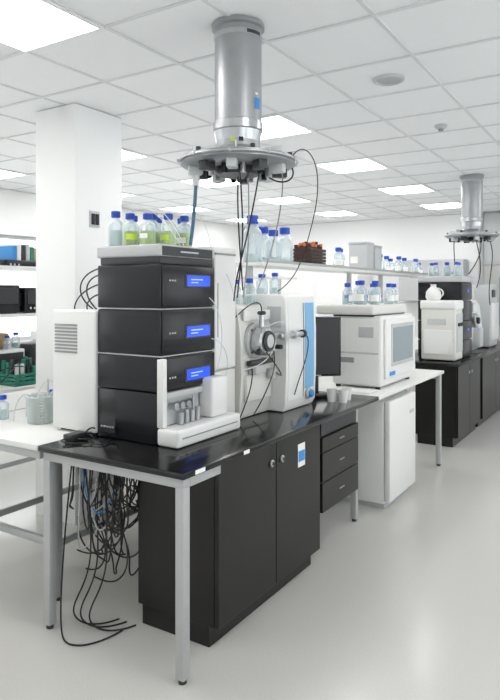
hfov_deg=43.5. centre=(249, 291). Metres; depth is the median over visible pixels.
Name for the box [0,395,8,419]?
bottle
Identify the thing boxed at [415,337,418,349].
countertop
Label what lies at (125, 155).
ceiling light
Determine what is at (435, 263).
bottle
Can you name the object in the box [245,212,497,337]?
wall
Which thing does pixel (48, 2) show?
frame
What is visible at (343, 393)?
paper cup
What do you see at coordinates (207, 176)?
tap
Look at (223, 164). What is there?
tap
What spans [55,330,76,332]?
vent
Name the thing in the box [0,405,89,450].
countertop
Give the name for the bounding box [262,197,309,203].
ceiling light
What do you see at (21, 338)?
frame
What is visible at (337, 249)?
bottle
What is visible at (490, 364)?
base cabinet
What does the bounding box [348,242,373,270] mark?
file box
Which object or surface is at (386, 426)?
cabinet
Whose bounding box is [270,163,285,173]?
outlet
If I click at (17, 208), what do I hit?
wall
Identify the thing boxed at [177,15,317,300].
pendant
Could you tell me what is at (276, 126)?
ceiling light
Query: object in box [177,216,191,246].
bottle
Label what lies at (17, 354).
reader
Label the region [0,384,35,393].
countertop
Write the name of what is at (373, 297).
bottle
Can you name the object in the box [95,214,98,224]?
insert
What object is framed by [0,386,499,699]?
floor
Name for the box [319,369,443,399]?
countertop
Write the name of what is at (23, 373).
crate
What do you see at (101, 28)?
frame
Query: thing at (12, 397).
wall
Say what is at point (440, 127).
smoke detector
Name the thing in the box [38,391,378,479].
countertop
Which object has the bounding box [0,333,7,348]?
cardboard box
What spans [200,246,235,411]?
oven
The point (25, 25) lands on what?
ceiling light
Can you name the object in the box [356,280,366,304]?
bottle
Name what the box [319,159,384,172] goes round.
ceiling light
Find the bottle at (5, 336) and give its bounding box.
[3,335,11,348]
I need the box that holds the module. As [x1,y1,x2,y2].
[420,300,463,361]
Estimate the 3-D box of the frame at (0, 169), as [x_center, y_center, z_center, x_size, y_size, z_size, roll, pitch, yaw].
[-2.682,-1.332,6.854,0.020,0.014,0.560,0,0,32]
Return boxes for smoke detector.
[434,124,447,131]
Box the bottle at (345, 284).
[342,283,352,304]
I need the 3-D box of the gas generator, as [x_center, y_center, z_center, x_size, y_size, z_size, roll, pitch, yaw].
[3.150,0.325,8.705,0.500,0.850,0.500,0,0,32]
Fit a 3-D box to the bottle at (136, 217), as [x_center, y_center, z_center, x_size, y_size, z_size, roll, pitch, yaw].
[-0.623,-0.321,3.339,0.080,0.170,0.080,0,0,-17]
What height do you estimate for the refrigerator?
1.950 m
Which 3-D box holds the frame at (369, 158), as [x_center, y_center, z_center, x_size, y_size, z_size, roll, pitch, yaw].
[1.325,-1.332,6.469,0.020,0.014,0.560,0,0,32]
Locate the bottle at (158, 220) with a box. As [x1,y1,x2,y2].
[151,217,164,243]
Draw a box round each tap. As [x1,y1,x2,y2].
[206,171,211,178]
[215,173,219,181]
[221,162,226,172]
[240,162,245,172]
[261,171,266,180]
[265,167,270,176]
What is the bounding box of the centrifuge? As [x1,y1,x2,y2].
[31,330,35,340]
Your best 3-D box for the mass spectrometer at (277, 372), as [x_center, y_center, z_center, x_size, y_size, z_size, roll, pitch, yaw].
[-0.067,0.380,4.064,0.813,0.731,0.823,0,0,32]
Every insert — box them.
[91,213,94,224]
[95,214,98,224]
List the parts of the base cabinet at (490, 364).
door, door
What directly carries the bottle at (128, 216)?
on the liquid chromatograph at (152, 365)
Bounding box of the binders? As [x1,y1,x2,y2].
[0,244,33,260]
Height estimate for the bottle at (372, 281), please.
0.190 m
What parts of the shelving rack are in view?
post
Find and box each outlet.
[188,165,202,175]
[199,160,214,170]
[200,171,207,179]
[212,175,225,183]
[226,157,237,168]
[239,179,247,184]
[252,158,266,169]
[259,174,273,182]
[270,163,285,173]
[272,169,286,178]
[483,236,490,239]
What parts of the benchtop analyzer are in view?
door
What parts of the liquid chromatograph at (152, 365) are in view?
port plate, white post, needle arm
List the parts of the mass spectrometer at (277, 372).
door, access door, knob, knob, vent plate, knob, white inset panel, blue accent panel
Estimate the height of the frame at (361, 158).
0.014 m
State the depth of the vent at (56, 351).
3.35 m
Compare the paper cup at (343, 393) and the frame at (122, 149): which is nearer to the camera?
the paper cup at (343, 393)
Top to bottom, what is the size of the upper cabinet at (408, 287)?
0.700 m
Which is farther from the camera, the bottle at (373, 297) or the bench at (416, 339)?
the bench at (416, 339)
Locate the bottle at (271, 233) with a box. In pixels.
[265,230,281,260]
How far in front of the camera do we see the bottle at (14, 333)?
5.32 m
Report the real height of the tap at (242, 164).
0.050 m
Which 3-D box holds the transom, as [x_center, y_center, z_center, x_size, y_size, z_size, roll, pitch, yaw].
[4.290,-0.475,10.244,0.900,0.050,0.078,0,0,32]
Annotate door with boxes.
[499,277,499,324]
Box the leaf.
[483,265,499,340]
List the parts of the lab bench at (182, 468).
leg, leg, black drawer unit, drawer, drawer, drawer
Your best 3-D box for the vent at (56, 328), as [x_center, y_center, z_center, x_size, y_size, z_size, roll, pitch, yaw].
[-0.986,0.194,3.353,0.170,0.010,0.006,0,0,32]
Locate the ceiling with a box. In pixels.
[0,0,499,227]
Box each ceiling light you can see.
[0,0,96,50]
[0,170,22,178]
[122,150,144,159]
[165,206,206,211]
[183,178,236,186]
[230,218,264,221]
[261,116,309,138]
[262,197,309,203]
[316,211,355,215]
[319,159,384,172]
[380,185,431,193]
[421,203,460,208]
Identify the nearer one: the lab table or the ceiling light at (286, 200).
the lab table
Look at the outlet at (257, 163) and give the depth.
2.94 m
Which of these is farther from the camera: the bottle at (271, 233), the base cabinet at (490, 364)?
the base cabinet at (490, 364)
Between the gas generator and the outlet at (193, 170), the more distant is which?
the gas generator
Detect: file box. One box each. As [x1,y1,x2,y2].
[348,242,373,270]
[373,245,381,268]
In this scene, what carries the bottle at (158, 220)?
on the liquid chromatograph at (152, 365)
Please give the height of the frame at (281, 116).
0.014 m
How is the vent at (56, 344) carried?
attached to the liquid chromatograph at (152, 365)
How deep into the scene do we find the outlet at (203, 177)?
3.21 m
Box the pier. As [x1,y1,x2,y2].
[235,255,244,293]
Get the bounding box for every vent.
[55,324,76,325]
[55,327,76,329]
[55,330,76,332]
[55,333,76,335]
[55,337,76,339]
[55,340,76,342]
[55,343,76,346]
[55,347,76,349]
[55,350,76,353]
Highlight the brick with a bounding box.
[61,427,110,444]
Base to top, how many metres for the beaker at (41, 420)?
0.247 m
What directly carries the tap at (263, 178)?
on the pendant at (238, 154)
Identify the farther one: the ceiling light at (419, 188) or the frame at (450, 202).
the frame at (450, 202)
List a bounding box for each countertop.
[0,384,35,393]
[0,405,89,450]
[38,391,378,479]
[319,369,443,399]
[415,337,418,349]
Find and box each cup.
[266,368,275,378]
[326,388,336,401]
[337,389,348,402]
[342,386,351,399]
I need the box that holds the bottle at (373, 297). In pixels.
[369,283,379,304]
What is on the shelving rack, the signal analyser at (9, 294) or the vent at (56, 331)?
the signal analyser at (9, 294)
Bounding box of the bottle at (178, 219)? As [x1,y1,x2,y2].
[174,218,188,245]
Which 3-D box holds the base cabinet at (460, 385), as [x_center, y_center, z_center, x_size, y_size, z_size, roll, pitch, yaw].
[2.289,1.216,7.168,0.472,0.868,1.060,0,0,32]
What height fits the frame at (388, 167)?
0.014 m
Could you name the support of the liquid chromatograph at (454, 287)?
on the lab bench at (478, 353)
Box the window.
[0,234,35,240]
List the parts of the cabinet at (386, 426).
door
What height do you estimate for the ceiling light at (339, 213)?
0.010 m
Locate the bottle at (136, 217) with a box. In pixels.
[126,216,140,244]
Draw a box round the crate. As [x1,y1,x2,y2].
[0,356,35,386]
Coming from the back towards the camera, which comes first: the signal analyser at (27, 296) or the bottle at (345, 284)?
the signal analyser at (27, 296)
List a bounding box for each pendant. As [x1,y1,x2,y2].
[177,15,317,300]
[444,174,499,304]
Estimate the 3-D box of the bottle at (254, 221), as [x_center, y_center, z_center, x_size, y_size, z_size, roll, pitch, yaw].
[0.019,-0.403,4.779,0.150,0.360,0.150,0,0,-25]
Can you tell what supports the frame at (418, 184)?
attached to the ceiling
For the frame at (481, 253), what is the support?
attached to the wall at (420, 238)
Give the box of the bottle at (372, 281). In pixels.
[370,281,380,303]
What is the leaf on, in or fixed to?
attached to the wall at (420, 238)
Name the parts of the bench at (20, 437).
leg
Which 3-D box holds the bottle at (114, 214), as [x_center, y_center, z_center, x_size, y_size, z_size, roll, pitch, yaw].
[-0.701,-0.329,3.271,0.080,0.185,0.080,0,0,11]
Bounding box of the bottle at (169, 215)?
[160,213,175,244]
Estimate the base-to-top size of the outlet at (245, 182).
0.050 m
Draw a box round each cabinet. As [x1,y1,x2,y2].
[138,425,319,646]
[341,390,414,508]
[399,259,467,300]
[415,359,479,446]
[475,351,499,426]
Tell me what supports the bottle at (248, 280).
on the mass spectrometer at (277, 372)
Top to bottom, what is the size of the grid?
0.008 m
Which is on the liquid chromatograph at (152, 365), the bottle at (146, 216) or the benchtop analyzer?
the bottle at (146, 216)
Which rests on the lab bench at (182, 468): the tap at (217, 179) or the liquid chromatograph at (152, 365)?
the liquid chromatograph at (152, 365)
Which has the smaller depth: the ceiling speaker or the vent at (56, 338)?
the vent at (56, 338)
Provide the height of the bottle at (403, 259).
0.200 m
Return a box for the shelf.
[235,259,434,316]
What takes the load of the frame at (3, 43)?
attached to the ceiling
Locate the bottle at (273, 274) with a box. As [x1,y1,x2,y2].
[269,273,279,293]
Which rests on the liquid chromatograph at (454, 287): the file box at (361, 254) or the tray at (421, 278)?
the tray at (421, 278)
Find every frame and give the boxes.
[0,41,24,51]
[0,169,26,174]
[8,336,30,341]
[23,26,103,52]
[40,0,100,28]
[122,149,147,156]
[257,196,293,199]
[261,131,314,139]
[262,114,280,118]
[279,115,313,131]
[314,158,368,164]
[338,167,388,173]
[368,158,387,167]
[376,184,422,188]
[419,202,458,205]
[479,224,482,284]
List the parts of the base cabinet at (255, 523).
door, door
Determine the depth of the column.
4.55 m
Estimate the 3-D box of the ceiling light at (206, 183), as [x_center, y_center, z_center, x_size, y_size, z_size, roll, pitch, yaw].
[-0.447,-1.334,7.578,0.560,0.010,0.560,0,0,32]
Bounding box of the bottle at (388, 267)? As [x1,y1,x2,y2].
[386,259,394,269]
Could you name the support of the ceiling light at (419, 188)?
in the ceiling
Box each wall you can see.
[0,188,244,254]
[0,340,35,411]
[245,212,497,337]
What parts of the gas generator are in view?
door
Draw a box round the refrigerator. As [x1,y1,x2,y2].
[317,275,372,304]
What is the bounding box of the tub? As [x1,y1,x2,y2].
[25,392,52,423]
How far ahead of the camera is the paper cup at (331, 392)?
4.26 m
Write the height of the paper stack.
0.012 m
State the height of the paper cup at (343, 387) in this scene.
0.088 m
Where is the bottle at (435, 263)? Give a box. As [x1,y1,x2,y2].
[432,262,439,275]
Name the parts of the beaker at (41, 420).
probe rod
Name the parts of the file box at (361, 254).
lid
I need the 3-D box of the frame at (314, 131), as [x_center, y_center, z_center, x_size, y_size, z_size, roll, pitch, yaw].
[0.278,-1.332,5.343,0.600,0.014,0.020,0,0,32]
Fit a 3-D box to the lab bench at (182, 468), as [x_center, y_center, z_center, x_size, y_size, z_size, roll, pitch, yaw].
[-0.055,1.200,3.774,0.902,0.900,2.260,0,0,32]
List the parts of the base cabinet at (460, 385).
door, door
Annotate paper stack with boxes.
[337,387,377,393]
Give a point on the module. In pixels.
(442, 323)
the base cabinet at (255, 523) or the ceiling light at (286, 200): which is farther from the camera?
the ceiling light at (286, 200)
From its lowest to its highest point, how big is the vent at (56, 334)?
0.010 m
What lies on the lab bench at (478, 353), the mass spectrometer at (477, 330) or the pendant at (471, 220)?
the mass spectrometer at (477, 330)
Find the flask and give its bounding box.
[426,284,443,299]
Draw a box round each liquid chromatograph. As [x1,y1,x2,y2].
[53,207,243,448]
[418,276,472,357]
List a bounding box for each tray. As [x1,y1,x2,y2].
[97,244,214,265]
[158,412,239,448]
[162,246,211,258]
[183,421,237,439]
[418,276,472,281]
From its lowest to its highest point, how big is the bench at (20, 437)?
0.900 m
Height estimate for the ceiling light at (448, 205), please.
0.010 m
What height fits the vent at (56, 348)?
0.010 m
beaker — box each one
[13,379,52,423]
[25,397,41,417]
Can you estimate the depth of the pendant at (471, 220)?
7.10 m
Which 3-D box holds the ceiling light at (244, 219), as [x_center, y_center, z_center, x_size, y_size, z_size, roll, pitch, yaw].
[-0.062,-1.334,11.585,0.560,0.010,0.560,0,0,32]
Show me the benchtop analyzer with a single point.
(378, 341)
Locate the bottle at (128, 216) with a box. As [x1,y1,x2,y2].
[122,213,137,244]
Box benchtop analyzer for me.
[317,303,414,389]
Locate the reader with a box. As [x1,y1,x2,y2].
[0,347,23,371]
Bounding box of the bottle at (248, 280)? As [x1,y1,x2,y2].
[243,278,255,303]
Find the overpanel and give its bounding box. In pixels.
[483,212,499,261]
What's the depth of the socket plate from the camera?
4.55 m
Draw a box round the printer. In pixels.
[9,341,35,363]
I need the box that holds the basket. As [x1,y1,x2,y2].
[291,242,325,266]
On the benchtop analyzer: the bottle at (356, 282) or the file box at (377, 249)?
the bottle at (356, 282)
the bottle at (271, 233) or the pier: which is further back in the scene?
the pier
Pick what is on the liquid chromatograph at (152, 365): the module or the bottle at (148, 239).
the bottle at (148, 239)
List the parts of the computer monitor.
stem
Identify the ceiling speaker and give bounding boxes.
[373,73,404,85]
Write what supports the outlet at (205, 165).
attached to the pendant at (238, 154)
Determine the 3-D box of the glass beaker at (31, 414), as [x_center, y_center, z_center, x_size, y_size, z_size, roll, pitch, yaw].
[-1.301,0.691,3.764,0.098,0.113,0.098,0,0,32]
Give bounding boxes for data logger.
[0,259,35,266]
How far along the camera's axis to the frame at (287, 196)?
8.87 m
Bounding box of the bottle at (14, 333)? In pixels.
[11,332,19,347]
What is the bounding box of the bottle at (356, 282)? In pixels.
[353,281,363,303]
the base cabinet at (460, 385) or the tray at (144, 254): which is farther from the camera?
the base cabinet at (460, 385)
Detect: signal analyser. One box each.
[0,285,18,313]
[19,288,35,312]
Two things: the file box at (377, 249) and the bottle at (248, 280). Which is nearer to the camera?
the bottle at (248, 280)
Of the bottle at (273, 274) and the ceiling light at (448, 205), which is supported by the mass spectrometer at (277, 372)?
the bottle at (273, 274)
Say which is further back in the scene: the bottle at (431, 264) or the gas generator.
the gas generator
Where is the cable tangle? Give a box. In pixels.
[60,466,137,645]
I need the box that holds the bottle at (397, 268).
[395,256,402,270]
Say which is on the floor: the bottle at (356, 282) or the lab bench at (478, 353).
the lab bench at (478, 353)
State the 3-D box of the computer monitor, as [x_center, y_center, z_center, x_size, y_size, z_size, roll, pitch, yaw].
[0.480,0.465,4.536,0.360,0.570,0.160,0,0,-8]
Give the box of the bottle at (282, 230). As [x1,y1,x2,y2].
[276,227,292,261]
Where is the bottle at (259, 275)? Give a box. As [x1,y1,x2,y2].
[256,274,267,293]
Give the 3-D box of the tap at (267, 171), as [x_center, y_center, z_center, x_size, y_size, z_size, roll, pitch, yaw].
[0.089,-0.600,3.131,0.028,0.050,0.028,0,0,0]
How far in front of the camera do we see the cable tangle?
3.14 m
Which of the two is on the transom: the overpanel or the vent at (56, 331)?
the overpanel
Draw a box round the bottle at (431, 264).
[428,263,435,275]
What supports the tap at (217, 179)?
on the pendant at (238, 154)
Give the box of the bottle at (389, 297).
[384,283,393,303]
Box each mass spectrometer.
[231,294,315,418]
[469,290,482,349]
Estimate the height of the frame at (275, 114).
0.014 m
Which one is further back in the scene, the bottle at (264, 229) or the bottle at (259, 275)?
the bottle at (264, 229)
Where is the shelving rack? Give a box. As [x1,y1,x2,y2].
[0,265,296,317]
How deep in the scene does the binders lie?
5.33 m
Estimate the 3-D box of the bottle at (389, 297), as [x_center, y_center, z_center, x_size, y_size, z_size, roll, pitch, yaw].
[1.155,0.014,5.199,0.084,0.170,0.084,0,0,-18]
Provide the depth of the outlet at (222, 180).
3.33 m
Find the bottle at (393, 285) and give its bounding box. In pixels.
[388,284,397,303]
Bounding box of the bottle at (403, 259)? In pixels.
[400,258,407,271]
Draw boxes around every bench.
[0,384,35,469]
[0,405,137,600]
[38,391,378,684]
[405,337,418,390]
[415,341,499,366]
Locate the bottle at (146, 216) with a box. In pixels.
[140,213,155,244]
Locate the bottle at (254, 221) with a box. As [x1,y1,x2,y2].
[243,215,261,261]
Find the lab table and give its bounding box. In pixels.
[319,369,443,521]
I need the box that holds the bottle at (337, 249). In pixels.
[333,247,343,265]
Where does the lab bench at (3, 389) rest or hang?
on the floor
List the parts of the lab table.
leg, leg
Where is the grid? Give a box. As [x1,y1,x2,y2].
[0,0,499,226]
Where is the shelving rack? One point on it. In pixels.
(2, 267)
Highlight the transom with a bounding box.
[483,262,499,264]
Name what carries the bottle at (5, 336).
on the reader
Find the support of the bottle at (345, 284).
on the benchtop analyzer
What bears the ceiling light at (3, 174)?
in the ceiling
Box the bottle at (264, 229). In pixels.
[254,226,271,262]
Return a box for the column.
[36,103,121,524]
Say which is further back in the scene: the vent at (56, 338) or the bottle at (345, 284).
the bottle at (345, 284)
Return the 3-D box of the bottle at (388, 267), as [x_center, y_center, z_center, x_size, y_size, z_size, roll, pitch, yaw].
[1.611,-0.303,7.191,0.100,0.160,0.100,0,0,13]
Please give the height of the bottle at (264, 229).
0.300 m
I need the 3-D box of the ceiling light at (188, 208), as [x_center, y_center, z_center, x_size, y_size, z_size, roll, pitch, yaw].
[-1.017,-1.334,10.059,0.560,0.010,0.560,0,0,32]
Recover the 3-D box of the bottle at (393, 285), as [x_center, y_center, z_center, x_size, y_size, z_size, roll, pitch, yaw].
[1.223,0.014,5.346,0.084,0.170,0.084,0,0,-35]
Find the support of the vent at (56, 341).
attached to the liquid chromatograph at (152, 365)
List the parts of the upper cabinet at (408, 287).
door, door, door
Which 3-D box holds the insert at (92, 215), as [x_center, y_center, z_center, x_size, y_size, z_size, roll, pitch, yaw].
[-1.139,-0.530,4.547,0.009,0.080,0.030,0,0,32]
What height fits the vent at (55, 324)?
0.010 m
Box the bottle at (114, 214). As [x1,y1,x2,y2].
[108,211,123,245]
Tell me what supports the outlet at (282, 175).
attached to the pendant at (238, 154)
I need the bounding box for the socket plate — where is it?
[89,210,99,227]
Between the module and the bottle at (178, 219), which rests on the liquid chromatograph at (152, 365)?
the bottle at (178, 219)
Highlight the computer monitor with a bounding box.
[315,317,340,396]
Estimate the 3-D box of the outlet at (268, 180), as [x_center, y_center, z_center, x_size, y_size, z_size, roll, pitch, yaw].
[0.086,-0.607,3.308,0.048,0.050,0.070,0,0,43]
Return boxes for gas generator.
[472,285,498,347]
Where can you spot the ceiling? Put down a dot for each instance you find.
(183, 32)
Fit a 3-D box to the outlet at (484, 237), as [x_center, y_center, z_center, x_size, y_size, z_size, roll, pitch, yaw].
[2.658,-0.607,7.017,0.048,0.050,0.070,0,0,-29]
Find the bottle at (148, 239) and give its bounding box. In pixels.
[145,213,159,243]
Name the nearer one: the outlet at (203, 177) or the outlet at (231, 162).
the outlet at (231, 162)
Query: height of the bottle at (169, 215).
0.165 m

